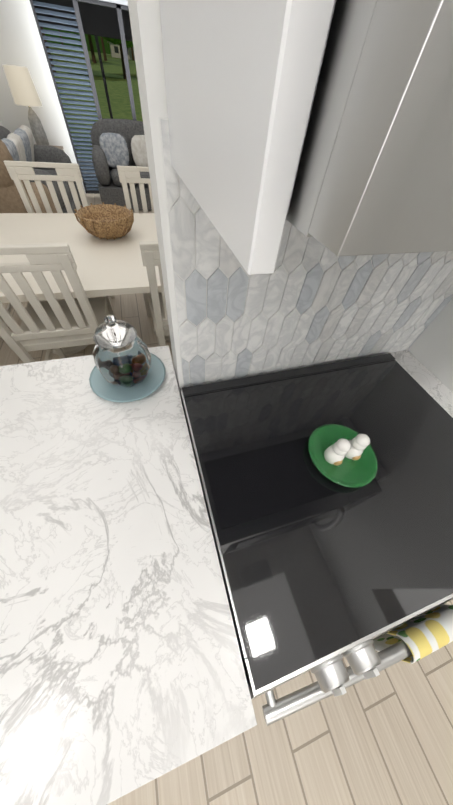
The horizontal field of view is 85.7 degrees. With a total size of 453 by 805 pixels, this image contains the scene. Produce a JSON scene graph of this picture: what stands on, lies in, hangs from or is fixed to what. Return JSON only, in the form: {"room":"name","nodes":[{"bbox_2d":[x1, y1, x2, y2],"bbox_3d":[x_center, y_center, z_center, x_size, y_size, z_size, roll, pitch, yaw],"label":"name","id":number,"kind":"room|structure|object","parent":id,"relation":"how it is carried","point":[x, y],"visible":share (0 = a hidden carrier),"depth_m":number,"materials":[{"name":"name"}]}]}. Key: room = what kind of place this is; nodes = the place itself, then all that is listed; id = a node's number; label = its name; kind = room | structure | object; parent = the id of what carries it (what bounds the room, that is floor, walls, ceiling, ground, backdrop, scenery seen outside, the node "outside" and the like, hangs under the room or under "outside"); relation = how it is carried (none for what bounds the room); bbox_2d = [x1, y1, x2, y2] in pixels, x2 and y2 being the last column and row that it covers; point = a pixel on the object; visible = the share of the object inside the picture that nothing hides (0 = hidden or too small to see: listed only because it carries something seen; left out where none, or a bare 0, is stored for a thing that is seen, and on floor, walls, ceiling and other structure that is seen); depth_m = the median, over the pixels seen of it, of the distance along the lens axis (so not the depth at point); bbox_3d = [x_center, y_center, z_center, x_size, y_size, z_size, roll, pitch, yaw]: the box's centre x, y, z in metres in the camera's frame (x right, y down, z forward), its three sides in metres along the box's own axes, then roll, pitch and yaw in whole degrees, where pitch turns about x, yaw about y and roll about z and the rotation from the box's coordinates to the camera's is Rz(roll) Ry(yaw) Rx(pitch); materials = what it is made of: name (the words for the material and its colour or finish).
{"room":"kitchen","nodes":[
{"label":"kitchen","id":0,"kind":"room"},
{"bbox_2d":[0,0,84,188],"bbox_3d":[-3.068,-4.659,3.555,1.020,2.480,0.120,-11,54,-14],"label":"wall","id":1,"kind":"structure","parent":0,"point":[21,45],"depth_m":3.50,"materials":[{"name":"white paint"}]},
{"bbox_2d":[128,0,182,400],"bbox_3d":[0.340,-0.382,0.622,0.988,2.480,0.120,-11,54,-14],"label":"wall","id":2,"kind":"structure","parent":0,"point":[145,21],"depth_m":0.33,"materials":[{"name":"white paint"}]},
{"bbox_2d":[160,0,335,275],"bbox_3d":[0.410,-0.587,-0.061,0.830,1.030,0.365,-11,54,-14],"label":"upper cabinet","id":3,"kind":"object","parent":2,"relation":"attached to","point":[241,78],"visible":1,"depth_m":0.14,"materials":[{"name":"white wood"}]},
{"bbox_2d":[286,0,452,255],"bbox_3d":[0.385,-0.385,0.138,0.756,0.414,0.436,-11,54,-14],"label":"microwave","id":4,"kind":"object","parent":3,"relation":"attached to","point":[374,175],"visible":0.58,"depth_m":0.10,"materials":[{"name":"silver metal"}]},
{"bbox_2d":[159,117,452,387],"bbox_3d":[0.299,-0.268,0.644,0.856,0.580,0.008,-11,54,-14],"label":"backsplash","id":5,"kind":"structure","parent":2,"relation":"attached to","point":[310,301],"depth_m":0.61,"materials":[{"name":"white tile"}]},
{"bbox_2d":[0,193,452,804],"bbox_3d":[-0.010,-0.241,2.109,4.950,0.100,10.500,-11,54,-14],"label":"floor","id":6,"kind":"structure","parent":0,"point":[384,737],"depth_m":0.91,"materials":[{"name":"brown wood"}]},
{"bbox_2d":[2,303,21,349],"bbox_3d":[-2.008,-0.881,1.693,0.541,1.018,0.484,-11,54,-14],"label":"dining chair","id":7,"kind":"object","parent":6,"relation":"on","point":[9,307],"visible":0.12,"depth_m":2.06,"materials":[{"name":"beige wood"}]},
{"bbox_2d":[0,139,56,212],"bbox_3d":[-2.293,-2.117,2.545,0.790,1.080,0.820,-11,54,-14],"label":"recliner","id":8,"kind":"object","parent":6,"relation":"on","point":[11,201],"visible":0.23,"depth_m":2.29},
{"bbox_2d":[0,125,82,212],"bbox_3d":[-2.625,-3.070,3.355,0.880,0.900,1.680,-11,54,-14],"label":"sofa","id":9,"kind":"object","parent":6,"relation":"on","point":[19,144],"visible":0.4,"depth_m":3.30,"materials":[{"name":"grey fabric"}]},
{"bbox_2d":[0,243,109,362],"bbox_3d":[-1.005,-0.503,1.504,0.484,1.018,0.541,-11,54,-14],"label":"dining chair","id":10,"kind":"object","parent":6,"relation":"on","point":[51,323],"visible":0.79,"depth_m":1.22,"materials":[{"name":"beige wood"}]},
{"bbox_2d":[3,160,115,317],"bbox_3d":[-1.326,-1.263,2.054,0.484,1.018,0.541,-11,54,-14],"label":"dining chair","id":11,"kind":"object","parent":6,"relation":"on","point":[19,171],"visible":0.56,"depth_m":1.87,"materials":[{"name":"beige wood"}]},
{"bbox_2d":[0,213,170,354],"bbox_3d":[-0.915,-0.843,1.942,1.800,0.750,1.220,-11,54,-14],"label":"dining table","id":12,"kind":"object","parent":6,"relation":"on","point":[106,267],"visible":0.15,"depth_m":1.58,"materials":[{"name":"white wood"}]},
{"bbox_2d":[74,202,133,239],"bbox_3d":[-0.824,-1.241,1.690,0.369,0.142,0.375,-11,54,-14],"label":"basket bowl","id":13,"kind":"object","parent":12,"relation":"on","point":[106,221],"visible":1,"depth_m":1.66,"materials":[{"name":"brown wicker"}]},
{"bbox_2d":[90,118,151,209],"bbox_3d":[-1.551,-3.979,4.103,1.250,0.990,0.820,-11,54,-14],"label":"armchair","id":14,"kind":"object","parent":6,"relation":"on","point":[118,142],"depth_m":3.90,"materials":[{"name":"grey fabric"}]},
{"bbox_2d":[117,165,153,316],"bbox_3d":[-0.600,-1.400,2.232,0.484,1.018,0.541,-11,54,-14],"label":"dining chair","id":15,"kind":"object","parent":6,"relation":"on","point":[130,175],"visible":0.23,"depth_m":2.03,"materials":[{"name":"beige wood"}]},
{"bbox_2d":[139,241,169,345],"bbox_3d":[-0.270,-0.641,1.684,0.484,1.018,0.541,-11,54,-14],"label":"dining chair","id":16,"kind":"object","parent":6,"relation":"on","point":[150,253],"visible":0.23,"depth_m":1.27,"materials":[{"name":"beige wood"}]},
{"bbox_2d":[181,353,452,725],"bbox_3d":[0.293,0.446,0.959,0.758,0.934,0.706,-11,54,-14],"label":"range","id":17,"kind":"object","parent":6,"relation":"on","point":[322,575],"visible":0.98,"depth_m":0.52,"materials":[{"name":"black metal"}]},
{"bbox_2d":[308,424,377,487],"bbox_3d":[0.285,0.109,0.578,0.168,0.086,0.168,-11,54,-14],"label":"plate","id":18,"kind":"object","parent":17,"relation":"on","point":[343,455],"visible":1,"depth_m":0.58,"materials":[{"name":"green ceramic"}]},
{"bbox_2d":[373,604,452,663],"bbox_3d":[0.459,0.623,0.679,0.183,0.360,0.054,-11,54,-14],"label":"towel","id":19,"kind":"object","parent":17,"relation":"hanging from","point":[425,634],"visible":0.46,"depth_m":0.55,"materials":[{"name":"yellow fabric"}]},
{"bbox_3d":[-0.085,0.509,0.905,1.739,0.884,0.690,-11,54,-14],"label":"base cabinet","id":20,"kind":"object","parent":6,"relation":"on","visible":0},
{"bbox_2d":[387,350,452,417],"bbox_3d":[0.729,0.068,0.746,0.103,0.030,0.652,-11,54,-14],"label":"countertop","id":21,"kind":"structure","parent":20,"relation":"on","point":[438,391],"depth_m":0.83,"materials":[{"name":"stone"}]},
{"bbox_3d":[-0.953,1.694,-0.091,0.811,0.884,3.156,-11,54,-14],"label":"base cabinet","id":22,"kind":"object","parent":6,"relation":"on","visible":0},
{"bbox_2d":[0,345,256,804],"bbox_3d":[-0.510,0.226,0.500,0.906,0.030,0.856,-11,54,-14],"label":"countertop","id":23,"kind":"structure","parent":22,"relation":"on","point":[122,672],"depth_m":0.41,"materials":[{"name":"stone"}]},
{"bbox_2d":[89,315,165,402],"bbox_3d":[-0.282,-0.139,0.651,0.214,0.207,0.214,-11,54,-14],"label":"jar","id":24,"kind":"object","parent":23,"relation":"on","point":[129,367],"visible":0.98,"depth_m":0.63,"materials":[{"name":"teal"}]},
{"bbox_3d":[-2.921,-3.858,4.126,0.500,0.630,0.440,-11,54,-14],"label":"side table","id":25,"kind":"object","parent":6,"relation":"on","visible":0},
{"bbox_2d":[3,65,48,145],"bbox_3d":[-2.865,-4.281,3.574,0.340,0.760,0.340,-11,54,-14],"label":"table lamp","id":26,"kind":"object","parent":25,"relation":"on","point":[22,87],"visible":0.88,"depth_m":3.39,"materials":[{"name":"beige fabric"}]},
{"bbox_2d":[408,298,452,391],"bbox_3d":[0.016,-2.467,2.186,0.120,2.480,6.820,-11,54,-14],"label":"wall","id":27,"kind":"structure","parent":0,"point":[430,349],"depth_m":0.82,"materials":[{"name":"white paint"}]},
{"label":"outside","id":28,"kind":"structure","parent":0,"visible":0},
{"bbox_2d":[40,27,133,78],"bbox_3d":[-28.845,-85.985,50.402,180.000,22.874,187.300,-11,54,-14],"label":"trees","id":29,"kind":"object","parent":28,"point":[93,46],"depth_m":98.81,"materials":[{"name":"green plant"}]},
{"bbox_2d":[49,47,142,187],"bbox_3d":[-29.247,-79.894,56.729,180.000,5.613,191.360,-11,54,-14],"label":"garden","id":30,"kind":"object","parent":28,"point":[121,113],"depth_m":17.35,"materials":[{"name":"green plant"}]},
{"bbox_2d":[33,0,132,118],"bbox_3d":[-2.043,-6.059,4.826,7.000,2.370,2.860,-11,54,-14],"label":"pergola","id":31,"kind":"object","parent":30,"relation":"on","point":[89,25],"depth_m":4.84,"materials":[{"name":"grey metal"}]},
{"bbox_2d":[107,41,134,59],"bbox_3d":[-32.922,-114.907,78.887,10.000,5.300,11.000,-11,54,-14],"label":"house","id":32,"kind":"structure","parent":30,"relation":"on","point":[117,55],"depth_m":76.64,"materials":[{"name":"white"}]},
{"bbox_3d":[-1.717,-5.514,3.064,1.640,0.450,0.120,-11,54,-14],"label":"wall","id":33,"kind":"structure","parent":0,"visible":0},
{"bbox_2d":[30,0,141,193],"bbox_3d":[-1.821,-4.750,3.971,1.690,2.130,0.140,-11,54,-14],"label":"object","id":34,"kind":"object","parent":33,"relation":"attached to","point":[118,5],"depth_m":3.62,"materials":[{"name":"blue metal"}]}
]}

